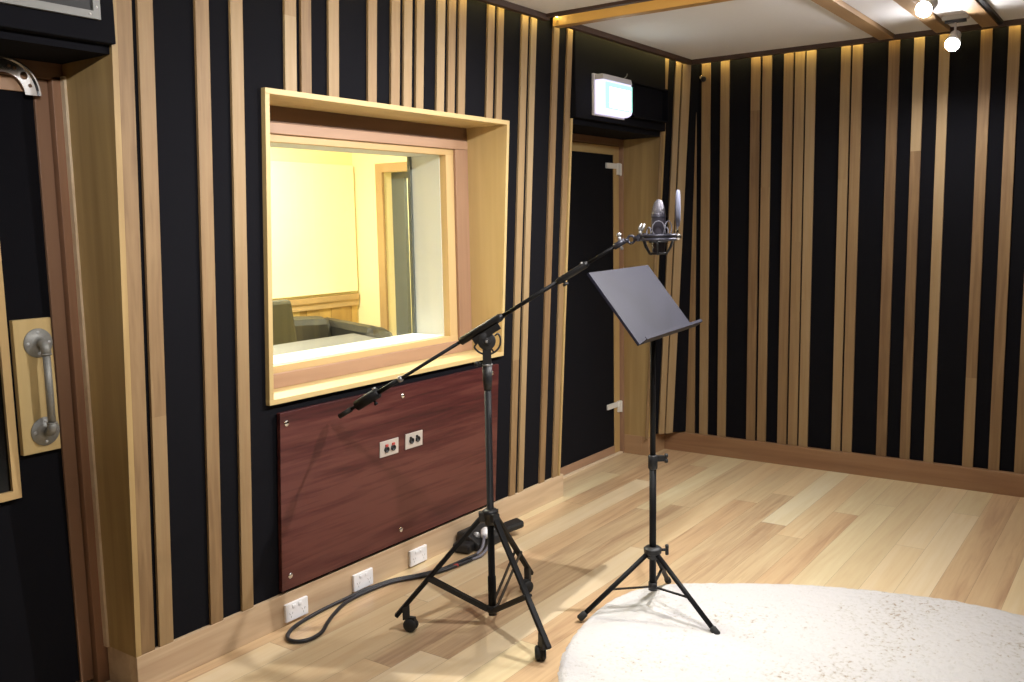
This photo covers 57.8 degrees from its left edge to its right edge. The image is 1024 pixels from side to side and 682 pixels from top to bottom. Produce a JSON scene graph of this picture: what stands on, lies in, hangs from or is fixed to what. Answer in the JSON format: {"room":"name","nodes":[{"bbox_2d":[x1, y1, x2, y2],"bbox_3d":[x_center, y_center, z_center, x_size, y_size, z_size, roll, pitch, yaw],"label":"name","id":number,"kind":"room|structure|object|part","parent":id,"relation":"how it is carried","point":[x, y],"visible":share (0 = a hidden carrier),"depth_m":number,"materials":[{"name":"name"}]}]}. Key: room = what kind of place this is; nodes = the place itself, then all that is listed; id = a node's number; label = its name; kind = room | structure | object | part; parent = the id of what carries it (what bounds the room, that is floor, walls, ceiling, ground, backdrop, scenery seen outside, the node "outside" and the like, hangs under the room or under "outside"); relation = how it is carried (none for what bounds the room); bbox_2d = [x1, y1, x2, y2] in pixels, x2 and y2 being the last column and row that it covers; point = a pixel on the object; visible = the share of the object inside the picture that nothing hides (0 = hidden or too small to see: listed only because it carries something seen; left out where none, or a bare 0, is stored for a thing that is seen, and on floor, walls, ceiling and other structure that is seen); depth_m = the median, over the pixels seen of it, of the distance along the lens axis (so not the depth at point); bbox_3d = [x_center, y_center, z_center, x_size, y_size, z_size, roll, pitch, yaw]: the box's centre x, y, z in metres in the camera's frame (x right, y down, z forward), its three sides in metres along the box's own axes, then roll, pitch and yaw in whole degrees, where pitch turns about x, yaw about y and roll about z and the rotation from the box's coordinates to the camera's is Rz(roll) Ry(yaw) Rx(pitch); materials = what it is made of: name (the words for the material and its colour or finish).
{"room":"studio","nodes":[
{"label":"studio","id":0,"kind":"room"},
{"bbox_2d":[270,147,411,324],"bbox_3d":[-2.981,-0.427,5.391,0.100,2.700,7.400,4,9,35],"label":"wall","id":1,"kind":"structure","parent":0,"point":[276,154],"depth_m":7.26,"materials":[{"name":"yellow paint"}]},
{"bbox_2d":[270,161,357,298],"bbox_3d":[-2.311,-0.722,6.192,0.032,1.020,3.535,4,9,35],"label":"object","id":2,"kind":"object","parent":1,"relation":"attached to","point":[313,229],"visible":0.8,"depth_m":7.23,"materials":[{"name":"beige"}]},
{"bbox_2d":[289,293,358,322],"bbox_3d":[-2.521,0.345,5.999,0.045,1.000,4.340,4,9,35],"label":"wainscot","id":3,"kind":"structure","parent":1,"relation":"attached to","point":[344,306],"depth_m":7.44,"materials":[{"name":"brown wood"}]},
{"bbox_3d":[-2.530,-0.129,5.939,0.045,0.045,4.340,4,9,35],"label":"cap rail","id":4,"kind":"part","parent":3,"relation":"part of","materials":[{"name":"brown wood"}]},
{"bbox_3d":[-2.533,-0.082,5.948,0.035,0.050,4.340,4,9,35],"label":"rail","id":5,"kind":"part","parent":3,"relation":"part of","materials":[{"name":"brown wood"}]},
{"bbox_2d":[0,0,699,654],"bbox_3d":[-1.065,-0.197,3.383,0.600,2.680,7.500,4,9,35],"label":"wall","id":6,"kind":"structure","parent":0,"point":[193,74],"depth_m":3.35,"materials":[{"name":"black fabric"}]},
{"bbox_2d":[0,0,115,45],"bbox_3d":[-1.600,-1.090,2.451,0.310,0.495,0.976,4,9,35],"label":"box","id":7,"kind":"object","parent":6,"relation":"attached to","point":[12,17],"visible":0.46,"depth_m":2.65,"materials":[{"name":"black fabric"}]},
{"bbox_2d":[0,0,100,19],"bbox_3d":[-1.410,-1.073,2.440,0.016,0.334,0.673,4,9,35],"label":"framed panel","id":8,"kind":"object","parent":7,"relation":"attached to","point":[90,9],"visible":1,"depth_m":2.65,"materials":[{"name":"silver metal"}]},
{"bbox_2d":[0,0,141,681],"bbox_3d":[-1.596,-0.052,2.635,0.406,2.600,0.944,4,9,35],"label":"door","id":9,"kind":"structure","parent":6,"relation":"in","point":[69,578],"depth_m":2.99,"materials":[{"name":"brown wood"}]},
{"bbox_3d":[-1.699,0.021,2.726,0.009,0.953,0.365,4,9,35],"label":"viewing panel glass","id":10,"kind":"part","parent":9,"relation":"part of","materials":[{"name":"black"}]},
{"bbox_3d":[-1.694,0.021,2.723,0.024,1.005,0.417,4,9,35],"label":"viewing panel frame","id":11,"kind":"part","parent":9,"relation":"part of","materials":[{"name":"beige wood"}]},
{"bbox_3d":[-1.749,-0.760,2.616,0.055,0.043,0.778,4,9,35],"label":"rail","id":12,"kind":"part","parent":9,"relation":"part of","materials":[{"name":"brown wood"}]},
{"bbox_3d":[-1.743,-0.824,2.619,0.095,0.080,0.924,4,9,35],"label":"frame","id":13,"kind":"part","parent":9,"relation":"part of","materials":[{"name":"brown wood"}]},
{"bbox_3d":[-1.528,0.144,2.977,0.021,0.432,0.122,4,9,35],"label":"handle plate","id":14,"kind":"part","parent":9,"relation":"part of","materials":[{"name":"brown wood"}]},
{"bbox_3d":[-1.484,0.150,2.963,0.066,0.381,0.094,4,9,35],"label":"handle","id":15,"kind":"part","parent":9,"relation":"part of","materials":[{"name":"silver metal"}]},
{"bbox_3d":[-1.463,0.166,3.118,0.095,2.040,0.057,4,9,35],"label":"frame","id":16,"kind":"part","parent":9,"relation":"part of","materials":[{"name":"brown wood"}]},
{"bbox_2d":[284,595,307,622],"bbox_3d":[-0.852,1.061,3.670,0.016,0.073,0.116,4,9,35],"label":"power outlet","id":17,"kind":"object","parent":6,"relation":"attached to","point":[297,608],"visible":1,"depth_m":3.66,"materials":[{"name":"white plastic"}]},
{"bbox_2d":[107,473,562,681],"bbox_3d":[-0.552,0.968,4.256,0.174,0.130,2.693,4,9,35],"label":"baseboard","id":18,"kind":"structure","parent":6,"relation":"attached to","point":[187,652],"depth_m":3.63,"materials":[{"name":"beige wood"}]},
{"bbox_2d":[352,567,372,591],"bbox_3d":[-0.637,1.021,3.973,0.016,0.073,0.116,4,9,35],"label":"power outlet","id":19,"kind":"object","parent":6,"relation":"attached to","point":[364,578],"visible":1,"depth_m":3.96,"materials":[{"name":"white plastic"}]},
{"bbox_2d":[261,87,509,405],"bbox_3d":[-0.632,-0.423,4.089,0.493,1.149,1.493,4,9,35],"label":"window","id":20,"kind":"structure","parent":6,"relation":"in","point":[457,164],"depth_m":4.50,"materials":[{"name":"brown wood"}]},
{"bbox_3d":[-0.748,0.053,4.230,0.193,0.049,1.220,4,9,35],"label":"gap sill","id":21,"kind":"part","parent":20,"relation":"part of","materials":[{"name":"white wood"}]},
{"bbox_3d":[-0.658,-0.889,4.043,0.050,0.043,1.453,4,9,35],"label":"frame rail","id":22,"kind":"part","parent":20,"relation":"part of","materials":[{"name":"brown wood"}]},
{"bbox_3d":[-0.640,0.097,4.167,0.050,0.059,1.453,4,9,35],"label":"frame rail","id":23,"kind":"part","parent":20,"relation":"part of","materials":[{"name":"brown wood"}]},
{"bbox_2d":[277,364,498,591],"bbox_3d":[-0.484,0.545,4.121,0.060,0.710,1.404,4,9,35],"label":"panel","id":24,"kind":"object","parent":6,"relation":"attached to","point":[340,503],"visible":0.85,"depth_m":3.97,"materials":[{"name":"brown wood"}]},
{"bbox_2d":[379,437,398,457],"bbox_3d":[-0.530,0.462,4.016,0.014,0.069,0.117,4,9,35],"label":"plate","id":25,"kind":"object","parent":24,"relation":"attached to","point":[388,447],"visible":1,"depth_m":4.01,"materials":[{"name":"beige plastic"}]},
{"bbox_2d":[384,444,389,452],"bbox_3d":[-0.539,0.464,3.999,0.008,0.036,0.027,4,9,35],"label":"socket","id":26,"kind":"object","parent":25,"relation":"attached to","point":[386,446],"depth_m":4.00,"materials":[{"name":"black plastic"}]},
{"bbox_2d":[391,442,395,450],"bbox_3d":[-0.514,0.459,4.033,0.008,0.036,0.027,4,9,35],"label":"socket","id":27,"kind":"object","parent":25,"relation":"attached to","point":[393,444],"depth_m":4.03,"materials":[{"name":"black plastic"}]},
{"bbox_2d":[405,430,422,449],"bbox_3d":[-0.437,0.441,4.147,0.015,0.069,0.115,4,9,35],"label":"plate","id":28,"kind":"object","parent":24,"relation":"attached to","point":[413,439],"visible":1,"depth_m":4.14,"materials":[{"name":"beige plastic"}]},
{"bbox_2d":[409,544,426,566],"bbox_3d":[-0.431,0.986,4.264,0.016,0.073,0.116,4,9,35],"label":"power outlet","id":29,"kind":"object","parent":6,"relation":"attached to","point":[417,555],"visible":1,"depth_m":4.26,"materials":[{"name":"white plastic"}]},
{"bbox_2d":[557,118,665,478],"bbox_3d":[0.499,-0.229,5.636,0.393,2.120,1.157,4,9,35],"label":"door","id":30,"kind":"structure","parent":6,"relation":"in","point":[612,186],"depth_m":5.94,"materials":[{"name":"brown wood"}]},
{"bbox_3d":[0.394,0.778,5.848,0.055,0.050,0.952,4,9,35],"label":"rail","id":31,"kind":"part","parent":30,"relation":"part of","materials":[{"name":"brown wood"}]},
{"bbox_3d":[0.358,-1.172,5.601,0.055,0.054,0.952,4,9,35],"label":"rail","id":32,"kind":"part","parent":30,"relation":"part of","materials":[{"name":"brown wood"}]},
{"bbox_3d":[0.360,-1.241,5.592,0.100,0.075,1.119,4,9,35],"label":"frame","id":33,"kind":"part","parent":30,"relation":"part of","materials":[{"name":"brown wood"}]},
{"bbox_3d":[0.703,-0.268,6.180,0.100,2.055,0.032,4,9,35],"label":"frame","id":34,"kind":"part","parent":30,"relation":"part of","materials":[{"name":"brown wood"}]},
{"bbox_2d":[570,30,664,131],"bbox_3d":[0.520,-1.506,5.435,0.310,0.495,1.080,4,9,35],"label":"wall panel","id":35,"kind":"object","parent":6,"relation":"attached to","point":[591,54],"visible":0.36,"depth_m":5.18,"materials":[{"name":"black fabric"}]},
{"bbox_2d":[592,73,631,119],"bbox_3d":[0.566,-1.363,5.179,0.076,0.222,0.350,4,9,35],"label":"exit sign","id":36,"kind":"object","parent":35,"relation":"attached to","point":[611,95],"visible":1,"depth_m":5.10,"materials":[{"name":"grey plastic"}]},
{"bbox_3d":[0.604,-1.347,5.171,0.002,0.108,0.240,4,9,35],"label":"legend panel","id":37,"kind":"part","parent":36,"relation":"part of","materials":[{"name":"white plastic"}]},
{"bbox_2d":[628,81,668,122],"bbox_3d":[0.815,-1.424,5.555,0.045,0.200,0.460,4,9,35],"label":"wall box","id":38,"kind":"object","parent":35,"relation":"attached to","point":[649,103],"visible":0.74,"depth_m":5.59,"materials":[{"name":"black plastic"}]},
{"bbox_2d":[624,433,664,455],"bbox_3d":[0.909,0.681,6.322,0.184,0.128,0.265,4,9,35],"label":"baseboard","id":39,"kind":"structure","parent":6,"relation":"attached to","point":[633,444],"depth_m":6.23,"materials":[{"name":"brown wood"}]},
{"bbox_3d":[1.067,-0.618,6.106,0.280,2.486,0.260,4,9,35],"label":"corner panel","id":40,"kind":"part","parent":6,"relation":"part of","materials":[{"name":"black fabric"}]},
{"bbox_2d":[352,153,406,335],"bbox_3d":[-0.326,-0.686,7.061,2.300,2.700,0.101,4,9,35],"label":"wall","id":41,"kind":"structure","parent":0,"point":[363,165],"depth_m":7.57,"materials":[{"name":"yellow paint"}]},
{"bbox_2d":[375,162,411,335],"bbox_3d":[-0.571,-0.379,7.287,1.125,2.042,0.165,4,9,35],"label":"door","id":42,"kind":"structure","parent":41,"relation":"in","point":[399,179],"depth_m":7.50,"materials":[{"name":"hardwood"},{"name":"black fabric"}]},
{"bbox_2d":[77,449,1023,681],"bbox_3d":[0.898,1.308,2.199,5.700,0.080,7.500,4,9,35],"label":"floor","id":43,"kind":"structure","parent":0,"point":[722,520],"depth_m":4.26,"materials":[{"name":"beige wood"}]},
{"bbox_2d":[285,527,487,643],"bbox_3d":[-0.488,1.015,4.009,0.192,0.095,1.275,4,9,35],"label":"cable","id":44,"kind":"object","parent":43,"relation":"on","point":[351,597],"visible":0.85,"depth_m":3.95,"materials":[{"name":"black rubber"}]},
{"bbox_2d":[338,246,613,659],"bbox_3d":[-0.092,0.361,3.609,1.084,1.481,0.659,4,9,35],"label":"boom stand","id":45,"kind":"object","parent":43,"relation":"on","point":[482,335],"visible":1,"depth_m":3.52,"materials":[{"name":"black metal"}]},
{"bbox_3d":[-0.431,0.146,3.593,0.540,0.329,0.013,1,8,17],"label":"boom arm","id":46,"kind":"part","parent":45,"relation":"part of","materials":[{"name":"black metal"}]},
{"bbox_3d":[-0.278,0.862,3.557,0.353,0.390,0.022,-2,7,-6],"label":"leg","id":47,"kind":"part","parent":45,"relation":"part of","materials":[{"name":"black metal"}]},
{"bbox_3d":[-0.123,0.086,3.481,0.036,0.022,0.022,-1,7,0],"label":"clutch knob","id":48,"kind":"part","parent":45,"relation":"part of","materials":[{"name":"black plastic"}]},
{"bbox_3d":[0.005,0.829,3.777,0.022,0.391,0.386,2,8,23],"label":"leg","id":49,"kind":"part","parent":45,"relation":"part of","materials":[{"name":"black metal"}]},
{"bbox_3d":[0.031,0.876,3.399,0.022,0.391,0.376,-5,8,-31],"label":"leg","id":50,"kind":"part","parent":45,"relation":"part of","materials":[{"name":"black metal"}]},
{"bbox_3d":[0.069,-0.156,3.400,0.240,0.151,0.015,1,8,17],"label":"boom arm","id":51,"kind":"part","parent":45,"relation":"part of","materials":[{"name":"black metal"}]},
{"bbox_2d":[612,220,676,254],"bbox_3d":[0.471,-0.362,3.259,0.221,0.120,0.126,4,9,35],"label":"mount","id":52,"kind":"object","parent":45,"relation":"attached to","point":[652,238],"visible":0.96,"depth_m":3.21,"materials":[{"name":"grey metal"}]},
{"bbox_2d":[651,199,665,252],"bbox_3d":[0.509,-0.400,3.227,0.051,0.184,0.052,-6,9,-33],"label":"microphone","id":53,"kind":"object","parent":52,"relation":"attached to","point":[658,209],"visible":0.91,"depth_m":3.21,"materials":[{"name":"grey metal"}]},
{"bbox_3d":[0.508,-0.391,3.226,0.087,0.058,0.091,4,9,35],"label":"elastic cord","id":54,"kind":"part","parent":52,"relation":"part of","materials":[{"name":"grey plastic"}]},
{"bbox_2d":[675,190,680,239],"bbox_3d":[0.571,-0.437,3.223,0.035,0.173,0.127,0,7,4],"label":"filter","id":55,"kind":"object","parent":52,"relation":"attached to","point":[677,197],"visible":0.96,"depth_m":3.18,"materials":[{"name":"grey metal"}]},
{"bbox_2d":[453,518,523,553],"bbox_3d":[-0.117,0.947,4.545,0.181,0.085,0.421,4,9,35],"label":"box","id":56,"kind":"object","parent":43,"relation":"on","point":[473,542],"visible":0.44,"depth_m":4.47,"materials":[{"name":"black plastic"}]},
{"bbox_2d":[473,532,480,537],"bbox_3d":[-0.167,0.934,4.471,0.037,0.023,0.040,4,9,35],"label":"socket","id":57,"kind":"object","parent":56,"relation":"attached to","point":[475,534],"depth_m":4.47,"materials":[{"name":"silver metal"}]},
{"bbox_2d":[557,583,1023,681],"bbox_3d":[1.282,1.171,2.808,2.443,0.024,2.143,1,8,19],"label":"rug","id":58,"kind":"object","parent":43,"relation":"on","point":[769,632],"visible":0.98,"depth_m":3.41,"materials":[{"name":"fabric"}]},
{"bbox_2d":[577,265,719,634],"bbox_3d":[0.590,0.405,3.583,0.526,1.366,0.652,4,9,35],"label":"music stand","id":59,"kind":"object","parent":58,"relation":"on","point":[636,296],"visible":1,"depth_m":3.59,"materials":[{"name":"black metal"}]},
{"bbox_3d":[0.400,0.961,3.643,0.285,0.240,0.019,-3,7,-13],"label":"leg","id":60,"kind":"part","parent":59,"relation":"part of","materials":[{"name":"black metal"}]},
{"bbox_3d":[0.617,0.932,3.835,0.019,0.240,0.293,2,8,21],"label":"leg","id":61,"kind":"part","parent":59,"relation":"part of","materials":[{"name":"black metal"}]},
{"bbox_3d":[0.602,0.824,3.664,0.032,0.045,0.021,-1,7,0],"label":"hub knob","id":62,"kind":"part","parent":59,"relation":"part of","materials":[{"name":"black plastic"}]},
{"bbox_3d":[0.598,0.457,3.618,0.018,0.039,0.019,-1,7,0],"label":"collar knob","id":63,"kind":"part","parent":59,"relation":"part of","materials":[{"name":"black plastic"}]},
{"bbox_3d":[0.668,0.967,3.557,0.286,0.240,0.085,4,9,35],"label":"leg","id":64,"kind":"part","parent":59,"relation":"part of","materials":[{"name":"black metal"}]},
{"bbox_2d":[476,0,1023,64],"bbox_3d":[0.931,-1.349,1.805,5.700,0.230,7.700,4,9,35],"label":"ceiling","id":65,"kind":"structure","parent":0,"point":[689,32],"depth_m":4.77,"materials":[{"name":"white painted plasterboard"}]},
{"bbox_3d":[-1.429,-1.289,2.295,0.030,0.067,5.565,4,9,35],"label":"edge trim","id":66,"kind":"part","parent":65,"relation":"part of","materials":[{"name":"brown wood"}]},
{"bbox_3d":[2.176,-1.466,3.126,4.892,0.055,0.030,4,9,35],"label":"edge trim","id":67,"kind":"part","parent":65,"relation":"part of","materials":[{"name":"brown wood"}]},
{"bbox_3d":[0.709,-1.709,5.304,0.030,0.067,1.515,4,9,35],"label":"edge trim","id":68,"kind":"part","parent":65,"relation":"part of","materials":[{"name":"brown wood"}]},
{"bbox_3d":[3.148,-1.651,4.496,4.892,0.067,0.030,4,9,35],"label":"edge trim","id":69,"kind":"part","parent":65,"relation":"part of","materials":[{"name":"brown wood"}]},
{"bbox_2d":[915,0,937,17],"bbox_3d":[1.851,-1.504,4.120,0.124,0.142,0.132,4,9,35],"label":"spotlight","id":70,"kind":"object","parent":65,"relation":"attached to","point":[923,9],"visible":1,"depth_m":4.09,"materials":[{"name":"grey"}]},
{"bbox_2d":[942,13,969,50],"bbox_3d":[2.236,-1.560,4.697,0.124,0.189,0.128,4,9,35],"label":"spotlight","id":71,"kind":"object","parent":65,"relation":"attached to","point":[952,43],"visible":0.96,"depth_m":4.68,"materials":[{"name":"grey metal"}]},
{"bbox_2d":[682,25,1023,473],"bbox_3d":[3.046,-0.468,4.931,5.520,2.680,0.200,4,9,35],"label":"wall","id":72,"kind":"structure","parent":0,"point":[857,286],"depth_m":5.49,"materials":[{"name":"black fabric"}]},
{"bbox_2d":[700,76,705,81],"bbox_3d":[1.214,-1.667,5.908,0.038,0.041,0.063,-1,7,0],"label":"fitting","id":73,"kind":"object","parent":72,"relation":"attached to","point":[703,78],"visible":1,"depth_m":5.88,"materials":[{"name":"black plastic"}]},
{"bbox_2d":[664,432,1023,497],"bbox_3d":[3.144,0.820,4.912,5.190,0.126,0.050,4,9,35],"label":"baseboard","id":74,"kind":"structure","parent":72,"relation":"attached to","point":[915,471],"depth_m":5.63,"materials":[{"name":"brown wood"}]},
{"bbox_3d":[-1.222,0.852,6.110,2.300,0.080,6.100,4,9,35],"label":"floor","id":75,"kind":"structure","parent":0,"visible":0},
{"bbox_2d":[272,299,296,344],"bbox_3d":[-1.295,0.338,5.429,0.620,1.112,0.626,4,9,35],"label":"office chair","id":76,"kind":"object","parent":75,"relation":"on","point":[284,331],"visible":0.05,"depth_m":5.66,"materials":[{"name":"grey fabric"}]},
{"bbox_2d":[273,333,377,355],"bbox_3d":[-1.379,0.572,4.084,0.368,0.990,2.100,4,9,35],"label":"desk","id":77,"kind":"object","parent":75,"relation":"on","point":[298,346],"visible":0.18,"depth_m":4.58,"materials":[{"name":"grey wood"}]},
{"bbox_2d":[293,316,392,341],"bbox_3d":[-1.529,0.265,6.678,0.720,0.953,1.600,4,9,35],"label":"sofa","id":78,"kind":"object","parent":75,"relation":"on","point":[306,327],"visible":0.13,"depth_m":6.97,"materials":[{"name":"grey fabric"}]},
{"bbox_3d":[-1.784,0.089,6.668,0.290,0.593,1.230,4,9,35],"label":"backrest","id":79,"kind":"part","parent":78,"relation":"part of","materials":[{"name":"grey fabric"}]},
{"bbox_3d":[-1.193,0.095,7.179,0.672,0.553,0.277,4,9,35],"label":"arm","id":80,"kind":"part","parent":78,"relation":"part of","materials":[{"name":"grey fabric"}]}
]}

